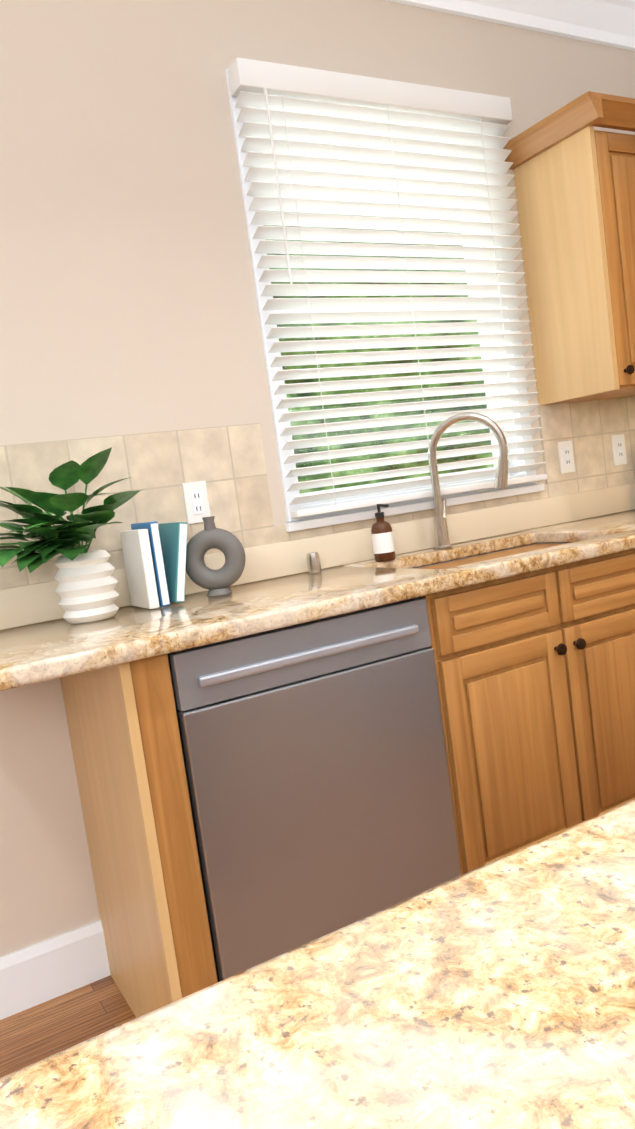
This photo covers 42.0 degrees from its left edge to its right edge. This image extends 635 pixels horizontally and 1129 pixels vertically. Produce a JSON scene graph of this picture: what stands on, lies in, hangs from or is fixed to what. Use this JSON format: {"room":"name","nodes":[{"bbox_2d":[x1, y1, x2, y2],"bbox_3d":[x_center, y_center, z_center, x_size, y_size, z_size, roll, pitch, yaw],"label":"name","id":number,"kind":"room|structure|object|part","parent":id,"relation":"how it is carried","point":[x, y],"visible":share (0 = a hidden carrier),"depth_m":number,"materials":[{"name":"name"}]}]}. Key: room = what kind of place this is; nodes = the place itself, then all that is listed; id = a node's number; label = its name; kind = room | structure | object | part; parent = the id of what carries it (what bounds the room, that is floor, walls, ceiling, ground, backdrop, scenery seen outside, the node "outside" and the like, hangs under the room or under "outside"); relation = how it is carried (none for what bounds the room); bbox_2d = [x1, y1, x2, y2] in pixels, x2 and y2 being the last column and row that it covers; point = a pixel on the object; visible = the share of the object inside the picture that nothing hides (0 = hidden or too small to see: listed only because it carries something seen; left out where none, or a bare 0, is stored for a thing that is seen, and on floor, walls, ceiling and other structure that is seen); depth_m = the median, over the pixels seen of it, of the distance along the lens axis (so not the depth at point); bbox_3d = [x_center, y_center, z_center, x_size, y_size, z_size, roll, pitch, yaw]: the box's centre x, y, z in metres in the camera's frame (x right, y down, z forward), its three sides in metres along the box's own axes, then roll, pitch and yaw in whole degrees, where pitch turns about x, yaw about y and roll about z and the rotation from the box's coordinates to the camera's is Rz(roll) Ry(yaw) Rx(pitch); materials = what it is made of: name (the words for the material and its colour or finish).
{"room":"kitchen","nodes":[
{"label":"kitchen","id":0,"kind":"room"},
{"bbox_2d":[0,975,135,1077],"bbox_3d":[0.430,1.263,-0.421,6.300,0.100,5.900,-11,6,-29],"label":"floor","id":1,"kind":"structure","parent":0,"point":[39,1032],"depth_m":2.03,"materials":[{"name":"brown wood"}]},
{"bbox_2d":[96,591,495,1002],"bbox_3d":[-0.070,0.572,2.141,0.717,0.929,0.617,-11,6,-29],"label":"base cabinet","id":2,"kind":"object","parent":1,"relation":"on","point":[280,749],"depth_m":1.80,"materials":[{"name":"brown wood"}]},
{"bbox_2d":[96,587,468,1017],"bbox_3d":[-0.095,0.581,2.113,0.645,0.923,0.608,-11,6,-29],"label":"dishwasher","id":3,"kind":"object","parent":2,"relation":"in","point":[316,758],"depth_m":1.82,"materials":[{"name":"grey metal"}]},
{"bbox_2d":[0,507,634,690],"bbox_3d":[0.438,-0.013,2.406,2.846,0.040,0.637,-11,6,-29],"label":"countertop","id":4,"kind":"structure","parent":2,"relation":"on","point":[49,649],"depth_m":1.94,"materials":[{"name":"beige stone"}]},
{"bbox_2d":[0,447,140,623],"bbox_3d":[-0.600,-0.052,1.880,0.482,0.409,0.388,-11,6,-29],"label":"potted plant","id":5,"kind":"object","parent":4,"relation":"on","point":[85,591],"visible":1,"depth_m":1.95,"materials":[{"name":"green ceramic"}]},
{"bbox_2d":[120,521,187,608],"bbox_3d":[-0.414,-0.006,2.156,0.132,0.215,0.163,-11,6,-29],"label":"books","id":6,"kind":"object","parent":4,"relation":"on","point":[154,559],"visible":0.98,"depth_m":2.10,"materials":[{"name":"white paper"}]},
{"bbox_2d":[186,516,245,596],"bbox_3d":[-0.271,-0.022,2.169,0.149,0.208,0.108,-11,6,-29],"label":"ring vase","id":7,"kind":"object","parent":4,"relation":"on","point":[222,579],"visible":0.98,"depth_m":2.15,"materials":[{"name":"grey ceramic"}]},
{"bbox_2d":[306,552,321,572],"bbox_3d":[-0.011,-0.007,2.436,0.040,0.060,0.040,-11,6,-29],"label":"air gap","id":8,"kind":"object","parent":4,"relation":"in","point":[313,562],"visible":1,"depth_m":2.42,"materials":[{"name":"silver metal"}]},
{"bbox_2d":[371,504,395,561],"bbox_3d":[0.196,-0.098,2.503,0.066,0.172,0.069,-11,6,-29],"label":"soap bottle","id":9,"kind":"object","parent":4,"relation":"on","point":[382,540],"visible":0.98,"depth_m":2.48,"materials":[{"name":"brown glass"}]},
{"bbox_2d":[428,412,508,549],"bbox_3d":[0.456,-0.264,2.593,0.182,0.414,0.252,-11,6,-29],"label":"faucet","id":10,"kind":"object","parent":4,"relation":"on","point":[442,541],"visible":1,"depth_m":2.59,"materials":[{"name":"silver metal"}]},
{"bbox_2d":[0,799,634,1128],"bbox_3d":[0.718,0.618,-0.124,1.080,1.040,1.745,-11,6,-29],"label":"kitchen island","id":11,"kind":"object","parent":1,"relation":"on","point":[498,993],"visible":1,"depth_m":0.38,"materials":[{"name":"beige stone"}]},
{"bbox_2d":[408,539,634,859],"bbox_3d":[0.565,0.453,2.496,0.890,0.929,0.617,-11,6,-29],"label":"base cabinet","id":12,"kind":"object","parent":1,"relation":"on","point":[552,653],"depth_m":2.18,"materials":[{"name":"brown wood"}]},
{"bbox_2d":[0,0,634,956],"bbox_3d":[-1.174,-0.227,1.951,6.300,2.835,0.150,-11,6,-29],"label":"wall","id":13,"kind":"structure","parent":0,"point":[128,302],"depth_m":2.23,"materials":[{"name":"beige paint"}]},
{"bbox_2d":[0,920,109,1019],"bbox_3d":[-0.724,1.056,2.130,0.360,0.150,0.016,-11,6,-29],"label":"baseboard","id":14,"kind":"structure","parent":13,"relation":"attached to","point":[48,969],"depth_m":2.12,"materials":[{"name":"white"}]},
{"bbox_2d":[225,69,544,531],"bbox_3d":[0.231,-0.836,2.711,1.034,1.328,0.184,-11,6,-29],"label":"window","id":15,"kind":"structure","parent":13,"relation":"in","point":[350,516],"depth_m":2.64,"materials":[{"name":"white"}]},
{"bbox_2d":[228,58,546,517],"bbox_3d":[0.282,-0.852,2.614,1.010,1.284,0.078,-11,6,-29],"label":"window blinds","id":16,"kind":"object","parent":15,"relation":"attached to","point":[325,138],"visible":0.96,"depth_m":2.57,"materials":[{"name":"white plastic"}]},
{"bbox_3d":[0.208,-0.845,2.749,0.910,1.210,0.065,-11,6,-29],"label":"window sash","id":17,"kind":"part","parent":15,"relation":"part of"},
{"bbox_2d":[386,0,634,50],"bbox_3d":[-1.292,-1.563,1.715,6.000,0.125,0.105,-11,6,-29],"label":"crown molding","id":18,"kind":"structure","parent":13,"relation":"attached to","point":[611,23],"depth_m":2.85,"materials":[{"name":"white"}]},
{"bbox_2d":[505,103,634,410],"bbox_3d":[1.021,-1.016,2.858,0.440,0.840,0.391,-11,6,-29],"label":"upper cabinet","id":19,"kind":"object","parent":13,"relation":"attached to","point":[575,188],"depth_m":2.70,"materials":[{"name":"brown wood"}]}
]}

